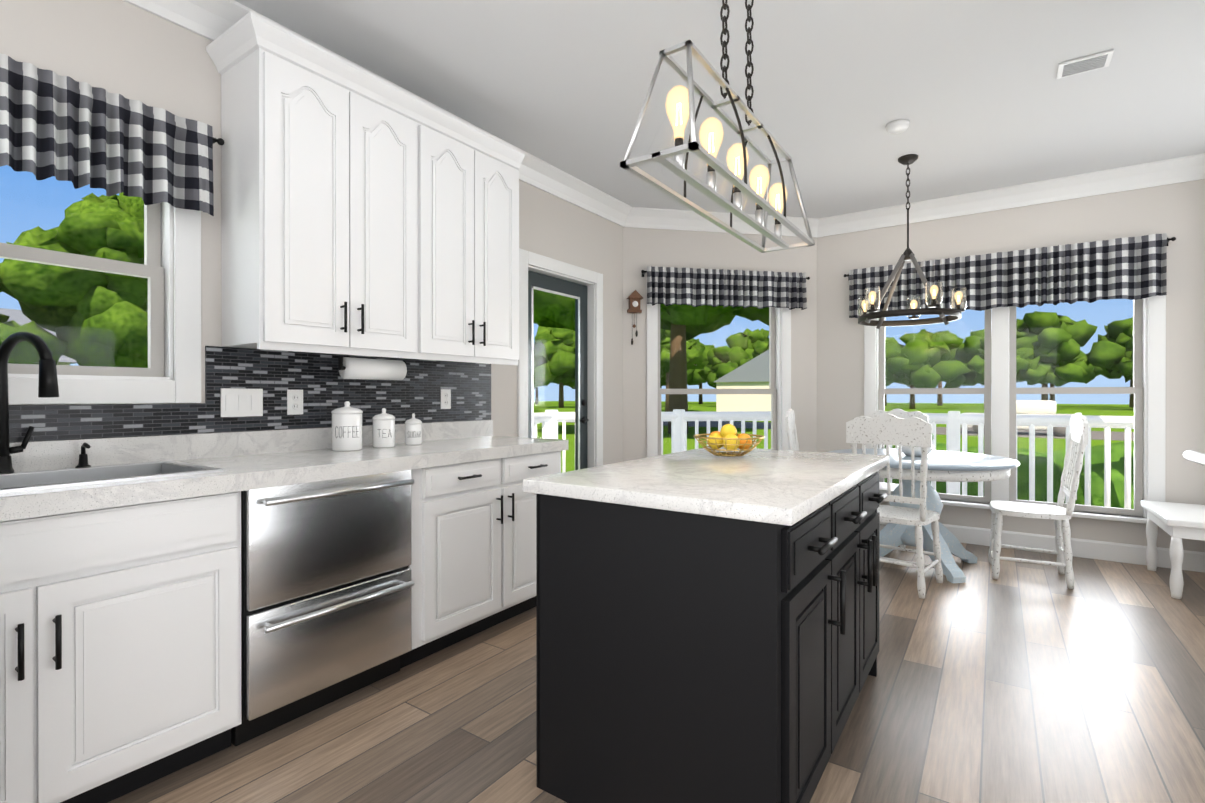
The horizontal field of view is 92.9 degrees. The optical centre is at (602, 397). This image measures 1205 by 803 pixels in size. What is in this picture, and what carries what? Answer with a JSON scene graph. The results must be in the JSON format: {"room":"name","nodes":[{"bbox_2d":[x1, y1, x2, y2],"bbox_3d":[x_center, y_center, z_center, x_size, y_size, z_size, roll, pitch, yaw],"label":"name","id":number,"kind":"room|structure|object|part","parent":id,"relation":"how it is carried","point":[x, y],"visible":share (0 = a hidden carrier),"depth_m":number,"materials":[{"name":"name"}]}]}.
{"room":"kitchen","nodes":[
{"label":"kitchen","id":0,"kind":"room"},
{"bbox_2d":[0,0,622,464],"bbox_3d":[-1.597,-0.212,2.527,0.150,2.800,6.050,0,0,35],"label":"wall","id":1,"kind":"structure","parent":0,"point":[128,50],"depth_m":2.34,"materials":[{"name":"grey paint"}]},
{"bbox_2d":[0,174,200,404],"bbox_3d":[-1.999,-0.499,1.923,0.172,1.045,1.080,0,0,35],"label":"window","id":2,"kind":"structure","parent":1,"relation":"in","point":[184,385],"depth_m":2.25,"materials":[{"name":"white wood"}]},
{"bbox_3d":[-2.010,-0.493,1.930,0.065,0.849,0.872,0,0,35],"label":"left window sash","id":3,"kind":"part","parent":2,"relation":"part of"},
{"bbox_2d":[0,53,224,215],"bbox_3d":[-1.948,-0.896,1.765,0.128,0.363,1.398,0,0,35],"label":"valance","id":4,"kind":"object","parent":1,"relation":"attached to","point":[77,134],"visible":1,"depth_m":2.00,"materials":[{"name":"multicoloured fabric"}]},
{"bbox_2d":[9,346,490,441],"bbox_3d":[-1.399,-0.033,2.673,0.008,0.358,2.415,0,0,35],"label":"tile backsplash","id":5,"kind":"structure","parent":1,"relation":"attached to","point":[317,379],"depth_m":2.58,"materials":[{"name":"tile"}]},
{"bbox_2d":[221,388,262,416],"bbox_3d":[-1.541,0.023,2.452,0.009,0.120,0.165,0,0,35],"label":"switch plate","id":6,"kind":"object","parent":5,"relation":"attached to","point":[240,402],"visible":1,"depth_m":2.44,"materials":[{"name":"white plastic"}]},
{"bbox_2d":[287,390,302,414],"bbox_3d":[-1.413,0.022,2.638,0.009,0.115,0.072,0,0,35],"label":"electrical outlet plate","id":7,"kind":"object","parent":5,"relation":"attached to","point":[294,402],"visible":1,"depth_m":2.63,"materials":[{"name":"white plastic"}]},
{"bbox_2d":[441,389,450,408],"bbox_3d":[-0.918,0.011,3.358,0.009,0.115,0.072,0,0,35],"label":"electrical outlet plate","id":8,"kind":"object","parent":5,"relation":"attached to","point":[445,398],"visible":1,"depth_m":3.36,"materials":[{"name":"white plastic"}]},
{"bbox_2d":[9,420,491,471],"bbox_3d":[-1.393,0.197,2.671,0.020,0.100,2.412,0,0,35],"label":"backsplash","id":9,"kind":"structure","parent":1,"relation":"attached to","point":[121,450],"depth_m":2.30,"materials":[{"name":"white stone"}]},
{"bbox_2d":[214,15,421,358],"bbox_3d":[-1.245,-0.825,2.595,0.347,1.225,0.725,0,0,35],"label":"upper cabinet","id":10,"kind":"object","parent":1,"relation":"attached to","point":[364,212],"depth_m":2.38,"materials":[{"name":"white wood"}]},
{"bbox_2d":[402,100,524,363],"bbox_3d":[-0.834,-0.826,3.192,0.347,1.225,0.725,0,0,35],"label":"upper cabinet","id":11,"kind":"object","parent":1,"relation":"attached to","point":[470,178],"depth_m":3.05,"materials":[{"name":"white wood"}]},
{"bbox_2d":[528,270,588,469],"bbox_3d":[-0.341,0.136,4.322,0.098,2.071,0.786,0,0,35],"label":"exterior door","id":12,"kind":"structure","parent":1,"relation":"in","point":[554,285],"depth_m":4.55,"materials":[{"name":"grey"}]},
{"bbox_2d":[517,248,602,467],"bbox_3d":[-0.348,0.088,4.326,0.172,2.190,1.000,0,0,35],"label":"door frame","id":13,"kind":"structure","parent":1,"relation":"attached to","point":[527,259],"depth_m":4.60,"materials":[{"name":"white wood"}]},
{"bbox_2d":[123,0,1204,237],"bbox_3d":[0.511,-1.541,1.954,3.968,0.140,7.198,0,0,35],"label":"crown molding","id":14,"kind":"structure","parent":1,"relation":"attached to","point":[211,20],"depth_m":4.31,"materials":[{"name":"white wood"}]},
{"bbox_2d":[108,543,1204,802],"bbox_3d":[0.511,1.239,1.961,4.210,0.100,7.440,0,0,35],"label":"floor","id":15,"kind":"structure","parent":0,"point":[1026,683],"depth_m":2.14,"materials":[{"name":"brown wood"}]},
{"bbox_2d":[0,480,247,802],"bbox_3d":[-1.632,0.739,1.794,0.621,0.900,0.678,0,0,35],"label":"base cabinet","id":16,"kind":"object","parent":15,"relation":"on","point":[169,604],"depth_m":1.63,"materials":[{"name":"white wood"}]},
{"bbox_2d":[0,436,567,507],"bbox_3d":[-1.141,0.272,2.497,0.632,0.067,2.412,0,0,35],"label":"countertop","id":17,"kind":"structure","parent":16,"relation":"on","point":[465,449],"depth_m":2.15,"materials":[{"name":"white stone"}]},
{"bbox_2d":[0,332,58,473],"bbox_3d":[-1.823,0.021,1.802,0.248,0.454,0.129,0,0,35],"label":"faucet","id":18,"kind":"object","parent":17,"relation":"on","point":[48,384],"visible":0.85,"depth_m":1.81,"materials":[{"name":"black metal"}]},
{"bbox_2d":[75,443,90,467],"bbox_3d":[-1.787,0.202,1.979,0.077,0.091,0.042,0,0,35],"label":"soap dispenser","id":19,"kind":"object","parent":17,"relation":"on","point":[83,458],"visible":0.79,"depth_m":1.98,"materials":[{"name":"black metal"}]},
{"bbox_2d":[0,464,179,487],"bbox_3d":[-1.635,0.348,1.780,0.385,0.210,0.578,0,0,35],"label":"sink","id":20,"kind":"object","parent":17,"relation":"in","point":[113,469],"depth_m":1.93,"materials":[{"name":"grey metal"}]},
{"bbox_2d":[331,401,362,450],"bbox_3d":[-1.194,0.132,2.681,0.136,0.227,0.136,0,0,35],"label":"coffee canister","id":21,"kind":"object","parent":17,"relation":"on","point":[347,431],"visible":1,"depth_m":2.63,"materials":[{"name":"white ceramic"}]},
{"bbox_2d":[372,408,394,447],"bbox_3d":[-1.084,0.149,2.842,0.108,0.192,0.107,0,0,35],"label":"tea canister","id":22,"kind":"object","parent":17,"relation":"on","point":[383,429],"visible":1,"depth_m":2.80,"materials":[{"name":"white ceramic"}]},
{"bbox_2d":[405,413,421,444],"bbox_3d":[-0.985,0.164,2.986,0.088,0.162,0.087,0,0,35],"label":"sugar canister","id":23,"kind":"object","parent":17,"relation":"on","point":[413,430],"visible":1,"depth_m":2.95,"materials":[{"name":"white ceramic"}]},
{"bbox_2d":[244,464,419,741],"bbox_3d":[-1.185,0.741,2.301,0.469,0.895,0.653,0,0,35],"label":"dishwasher","id":24,"kind":"object","parent":15,"relation":"on","point":[332,559],"depth_m":2.12,"materials":[{"name":"silver metal"}]},
{"bbox_2d":[416,452,560,658],"bbox_3d":[-0.771,0.736,3.050,0.617,0.900,1.035,0,0,35],"label":"base cabinet","id":25,"kind":"object","parent":15,"relation":"on","point":[477,521],"depth_m":2.75,"materials":[{"name":"white wood"}]},
{"bbox_2d":[536,463,888,802],"bbox_3d":[0.512,0.739,2.080,0.801,0.900,1.356,0,0,35],"label":"kitchen island","id":26,"kind":"object","parent":15,"relation":"on","point":[707,626],"depth_m":1.53,"materials":[{"name":"black wood"}]},
{"bbox_2d":[523,447,888,526],"bbox_3d":[0.489,0.268,2.095,0.810,0.039,1.410,0,0,35],"label":"island countertop","id":27,"kind":"structure","parent":26,"relation":"on","point":[773,487],"depth_m":1.70,"materials":[{"name":"white stone"}]},
{"bbox_2d":[693,424,764,456],"bbox_3d":[0.539,0.180,2.449,0.299,0.133,0.299,0,0,35],"label":"fruit bowl","id":28,"kind":"object","parent":27,"relation":"on","point":[727,438],"visible":1,"depth_m":2.41,"materials":[{"name":"gold metal"}]},
{"bbox_2d":[785,409,798,450],"bbox_3d":[1.785,0.639,4.718,0.482,1.086,0.470,0,0,25],"label":"chair","id":29,"kind":"object","parent":15,"relation":"on","point":[790,429],"visible":0.31,"depth_m":4.72,"materials":[{"name":"white wood"}]},
{"bbox_2d":[846,414,942,598],"bbox_3d":[1.860,0.641,3.619,0.470,1.086,0.482,0,0,41],"label":"chair","id":30,"kind":"object","parent":15,"relation":"on","point":[887,430],"visible":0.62,"depth_m":3.44,"materials":[{"name":"white wood"}]},
{"bbox_2d":[869,409,928,550],"bbox_3d":[2.338,0.639,4.705,0.482,1.086,0.470,0,0,-43],"label":"chair","id":31,"kind":"object","parent":15,"relation":"on","point":[900,413],"visible":0.02,"depth_m":4.78,"materials":[{"name":"white wood"}]},
{"bbox_2d":[829,449,1019,582],"bbox_3d":[2.229,0.801,4.080,1.200,0.764,1.200,0,0,35],"label":"dining table","id":32,"kind":"object","parent":15,"relation":"on","point":[948,466],"visible":0.62,"depth_m":3.86,"materials":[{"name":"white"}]},
{"bbox_2d":[901,434,933,456],"bbox_3d":[2.229,0.324,4.078,0.230,0.186,0.230,0,0,35],"label":"bowl","id":33,"kind":"object","parent":32,"relation":"on","point":[906,450],"visible":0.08,"depth_m":4.01,"materials":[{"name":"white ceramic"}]},
{"bbox_2d":[988,413,1087,588],"bbox_3d":[2.845,0.641,3.779,0.482,1.086,0.470,0,0,32],"label":"chair","id":34,"kind":"object","parent":15,"relation":"on","point":[1077,441],"visible":1,"depth_m":3.71,"materials":[{"name":"white wood"}]},
{"bbox_2d":[1141,500,1204,598],"bbox_3d":[3.711,0.949,3.553,0.440,0.468,0.750,0,0,35],"label":"bench","id":35,"kind":"object","parent":15,"relation":"on","point":[1177,522],"visible":1,"depth_m":3.42,"materials":[{"name":"white wood"}]},
{"bbox_2d":[1183,450,1204,465],"bbox_3d":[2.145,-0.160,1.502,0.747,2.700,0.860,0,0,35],"label":"armrest","id":36,"kind":"object","parent":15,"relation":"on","point":[1195,456],"visible":1,"depth_m":1.92,"materials":[{"name":"white wood"}]},
{"bbox_2d":[623,227,816,461],"bbox_3d":[1.068,-0.219,5.218,1.838,2.800,0.150,0,0,-10],"label":"wall","id":37,"kind":"structure","parent":0,"point":[643,248],"depth_m":5.11,"materials":[{"name":"grey paint"}]},
{"bbox_2d":[626,290,642,344],"bbox_3d":[0.278,-0.688,4.955,0.140,0.470,0.072,0,0,-10],"label":"cuckoo clock","id":38,"kind":"object","parent":37,"relation":"attached to","point":[635,297],"visible":1,"depth_m":4.93,"materials":[{"name":"brown wood"}]},
{"bbox_2d":[641,266,809,309],"bbox_3d":[1.105,-0.959,5.079,1.578,0.333,0.128,0,0,-10],"label":"valance","id":39,"kind":"object","parent":37,"relation":"attached to","point":[668,286],"visible":1,"depth_m":5.05,"materials":[{"name":"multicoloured fabric"}]},
{"bbox_2d":[235,0,1204,217],"bbox_3d":[0.511,-1.661,1.954,4.210,0.100,7.440,0,0,35],"label":"ceiling","id":40,"kind":"structure","parent":0,"point":[978,95],"depth_m":2.93,"materials":[{"name":"white paint"}]},
{"bbox_2d":[620,0,814,252],"bbox_3d":[0.495,-1.141,2.100,0.240,0.938,1.220,0,0,35],"label":"light","id":41,"kind":"object","parent":40,"relation":"hanging from","point":[738,160],"visible":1,"depth_m":1.96,"materials":[{"name":"silver metal"}]},
{"bbox_2d":[886,119,909,133],"bbox_3d":[1.745,-1.596,3.387,0.130,0.034,0.130,0,0,35],"label":"smoke detector","id":42,"kind":"object","parent":40,"relation":"attached to","point":[897,126],"visible":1,"depth_m":3.35,"materials":[{"name":"white plastic"}]},
{"bbox_2d":[858,154,966,328],"bbox_3d":[2.071,-1.053,3.879,0.663,1.122,0.652,0,0,35],"label":"ring chandelier","id":43,"kind":"object","parent":40,"relation":"hanging from","point":[952,313],"visible":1,"depth_m":3.82,"materials":[{"name":"brown metal"}]},
{"bbox_2d":[1056,49,1113,78],"bbox_3d":[2.327,-1.604,2.769,0.200,0.014,0.150,0,0,35],"label":"ceiling vent","id":44,"kind":"object","parent":40,"relation":"in","point":[1085,64],"visible":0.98,"depth_m":2.75,"materials":[{"name":"white plastic"}]},
{"bbox_2d":[817,179,1204,551],"bbox_3d":[3.190,-0.217,4.575,2.820,2.800,0.150,0,0,35],"label":"wall","id":45,"kind":"structure","parent":0,"point":[1177,210],"depth_m":4.28,"materials":[{"name":"grey paint"}]},
{"bbox_2d":[533,295,1165,523],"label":"window","id":46,"kind":"structure","parent":45,"relation":"in","point":[1154,360],"depth_m":5.00,"materials":[{"name":"white wood"}]},
{"bbox_3d":[1.039,-0.053,5.216,1.152,1.804,0.065,0,0,-11],"label":"angled window sash","id":47,"kind":"part","parent":46,"relation":"part of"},
{"bbox_3d":[1.811,0.685,3.811,6.885,1.080,5.425,0,0,35],"label":"deck rail","id":48,"kind":"part","parent":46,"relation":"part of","materials":[{"name":"white wood"}]},
{"bbox_3d":[2.793,-0.052,4.852,0.824,1.804,0.065,0,0,35],"label":"far window sash","id":49,"kind":"part","parent":46,"relation":"part of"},
{"bbox_3d":[3.551,-0.051,4.330,0.779,1.804,0.065,0,0,35],"label":"far window sash","id":50,"kind":"part","parent":46,"relation":"part of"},
{"bbox_2d":[844,233,1175,317],"bbox_3d":[3.032,-0.905,4.511,2.128,0.438,0.127,0,0,35],"label":"valance","id":51,"kind":"object","parent":45,"relation":"attached to","point":[1132,268],"visible":0.83,"depth_m":4.32,"materials":[{"name":"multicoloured fabric"}]},
{"bbox_2d":[880,522,1204,572],"bbox_3d":[1.813,1.117,3.856,3.968,0.134,2.599,0,0,35],"label":"baseboard","id":52,"kind":"structure","parent":45,"relation":"attached to","point":[1123,553],"depth_m":4.21,"materials":[{"name":"white wood"}]},
{"label":"outside","id":53,"kind":"structure","parent":0,"visible":0},
{"bbox_2d":[533,401,1133,472],"bbox_3d":[31.730,1.725,50.884,240.000,0.200,200.000,0,0,35],"label":"lawn","id":54,"kind":"structure","parent":53,"point":[1041,443],"depth_m":51.11,"materials":[{"name":"green plant"}]},
{"bbox_2d":[0,314,9,322],"bbox_3d":[-18.971,-1.685,14.286,4.985,6.790,5.942,0,0,35],"label":"tree","id":55,"kind":"object","parent":54,"relation":"on","point":[4,318],"depth_m":16.15,"materials":[{"name":"green plant"}]},
{"bbox_2d":[0,308,76,364],"bbox_3d":[-26.414,-0.921,19.250,8.600,5.240,11.600,0,0,35],"label":"house","id":56,"kind":"structure","parent":54,"relation":"on","point":[13,314],"depth_m":22.60,"materials":[{"name":"white"}]},
{"bbox_2d":[0,192,147,367],"bbox_3d":[-14.171,-2.416,17.308,6.043,8.237,7.010,0,0,35],"label":"tree","id":57,"kind":"object","parent":54,"relation":"on","point":[92,226],"depth_m":16.05,"materials":[{"name":"green plant"}]},
{"bbox_2d":[533,338,547,373],"bbox_3d":[-8.186,-4.422,46.837,9.643,12.112,10.147,0,0,35],"label":"tree","id":58,"kind":"object","parent":54,"relation":"on","point":[538,354],"depth_m":48.73,"materials":[{"name":"green plant"}]},
{"bbox_2d":[533,382,551,403],"bbox_3d":[-13.908,-3.419,120.476,9.430,9.766,9.921,0,0,35],"label":"tree","id":59,"kind":"object","parent":54,"relation":"on","point":[536,400],"depth_m":119.52,"materials":[{"name":"green plant"}]},
{"bbox_2d":[533,326,574,407],"bbox_3d":[-6.085,-4.754,83.073,9.407,12.609,10.515,0,0,35],"label":"tree","id":60,"kind":"object","parent":54,"relation":"on","point":[561,376],"depth_m":80.56,"materials":[{"name":"green plant"}]},
{"bbox_2d":[533,289,768,433],"bbox_3d":[2.766,-6.315,26.753,15.058,15.992,15.230,0,0,35],"label":"tree","id":61,"kind":"object","parent":54,"relation":"on","point":[551,316],"depth_m":26.16,"materials":[{"name":"green plant"}]},
{"bbox_2d":[660,369,694,383],"bbox_3d":[8.236,-4.839,86.911,10.663,12.760,11.698,0,0,35],"label":"tree","id":62,"kind":"object","parent":54,"relation":"on","point":[689,376],"depth_m":87.62,"materials":[{"name":"green plant"}]},
{"bbox_2d":[660,328,708,411],"bbox_3d":[7.254,-3.620,63.209,10.687,10.433,8.494,0,0,35],"label":"tree","id":63,"kind":"object","parent":54,"relation":"on","point":[691,356],"depth_m":60.72,"materials":[{"name":"green plant"}]},
{"bbox_2d":[688,342,714,403],"bbox_3d":[21.247,-5.097,120.667,14.754,13.120,14.234,0,0,35],"label":"tree","id":64,"kind":"object","parent":54,"relation":"on","point":[696,376],"depth_m":115.36,"materials":[{"name":"green plant"}]},
{"bbox_2d":[697,345,750,387],"bbox_3d":[19.107,-3.509,92.505,9.350,10.075,8.776,0,0,35],"label":"tree","id":65,"kind":"object","parent":54,"relation":"on","point":[725,365],"depth_m":89.90,"materials":[{"name":"green plant"}]},
{"bbox_2d":[714,350,770,411],"bbox_3d":[19.677,-1.680,61.587,12.600,6.560,9.600,0,0,35],"label":"house","id":66,"kind":"structure","parent":54,"relation":"on","point":[739,375],"depth_m":59.20,"materials":[{"name":"white"}]},
{"bbox_2d":[726,328,768,357],"bbox_3d":[29.109,-6.057,112.709,11.928,15.077,11.957,0,0,35],"label":"tree","id":67,"kind":"object","parent":54,"relation":"on","point":[750,342],"depth_m":110.34,"materials":[{"name":"green plant"}]},
{"bbox_2d":[750,339,768,359],"bbox_3d":[29.447,-4.468,98.137,10.242,11.966,8.428,0,0,35],"label":"tree","id":68,"kind":"object","parent":54,"relation":"on","point":[764,347],"depth_m":96.40,"materials":[{"name":"green plant"}]},
{"bbox_2d":[573,421,1133,440],"bbox_3d":[-0.275,1.723,4.322,140.000,0.020,67.000,0,0,35],"label":"street","id":69,"kind":"structure","parent":54,"relation":"on","point":[1098,435],"depth_m":27.78,"materials":[{"name":"grey asphalt"}]},
{"bbox_2d":[960,400,1074,436],"bbox_3d":[18.753,0.900,25.825,4.400,1.534,2.000,0,0,35],"label":"car","id":70,"kind":"object","parent":69,"relation":"on","point":[1028,407],"depth_m":24.81,"materials":[{"name":"white"}]},
{"bbox_2d":[884,337,908,405],"bbox_3d":[51.751,-4.945,102.942,12.433,12.899,14.523,0,0,35],"label":"tree","id":71,"kind":"object","parent":54,"relation":"on","point":[891,340],"depth_m":102.42,"materials":[{"name":"green plant"}]},
{"bbox_2d":[885,329,970,408],"bbox_3d":[42.245,-3.819,76.791,12.056,10.769,8.220,0,0,35],"label":"tree","id":72,"kind":"object","parent":54,"relation":"on","point":[901,364],"depth_m":74.59,"materials":[{"name":"green plant"}]},
{"bbox_2d":[935,330,975,405],"bbox_3d":[60.450,-5.080,101.617,11.791,13.176,12.999,0,0,35],"label":"tree","id":73,"kind":"object","parent":54,"relation":"on","point":[951,342],"depth_m":97.69,"materials":[{"name":"green plant"}]},
{"bbox_2d":[943,329,1028,387],"bbox_3d":[49.657,-3.655,74.731,9.518,10.449,7.744,0,0,35],"label":"tree","id":74,"kind":"object","parent":54,"relation":"on","point":[973,342],"depth_m":74.10,"materials":[{"name":"green plant"}]},
{"bbox_2d":[884,441,1133,508],"bbox_3d":[4.963,1.130,5.776,6.765,1.404,1.471,0,0,35],"label":"hedge","id":75,"kind":"object","parent":54,"relation":"on","point":[1117,472],"depth_m":5.57,"materials":[{"name":"green plant"}]},
{"bbox_2d":[1016,327,1090,400],"bbox_3d":[58.244,-3.671,74.495,8.907,10.482,7.360,0,0,35],"label":"tree","id":76,"kind":"object","parent":54,"relation":"on","point":[1055,373],"depth_m":73.07,"materials":[{"name":"green plant"}]},
{"bbox_2d":[1016,311,1096,399],"bbox_3d":[68.204,-5.921,88.583,13.085,14.916,9.380,0,0,35],"label":"tree","id":77,"kind":"object","parent":54,"relation":"on","point":[1035,326],"depth_m":86.46,"materials":[{"name":"green plant"}]},
{"bbox_2d":[1086,317,1133,407],"bbox_3d":[77.606,-5.536,84.742,10.265,14.166,12.046,0,0,35],"label":"tree","id":78,"kind":"object","parent":54,"relation":"on","point":[1117,332],"depth_m":84.80,"materials":[{"name":"green plant"}]},
{"bbox_2d":[1088,325,1132,382],"bbox_3d":[66.406,-4.200,70.725,10.271,11.559,10.710,0,0,35],"label":"tree","id":79,"kind":"object","parent":54,"relation":"on","point":[1111,355],"depth_m":71.31,"materials":[{"name":"green plant"}]}
]}

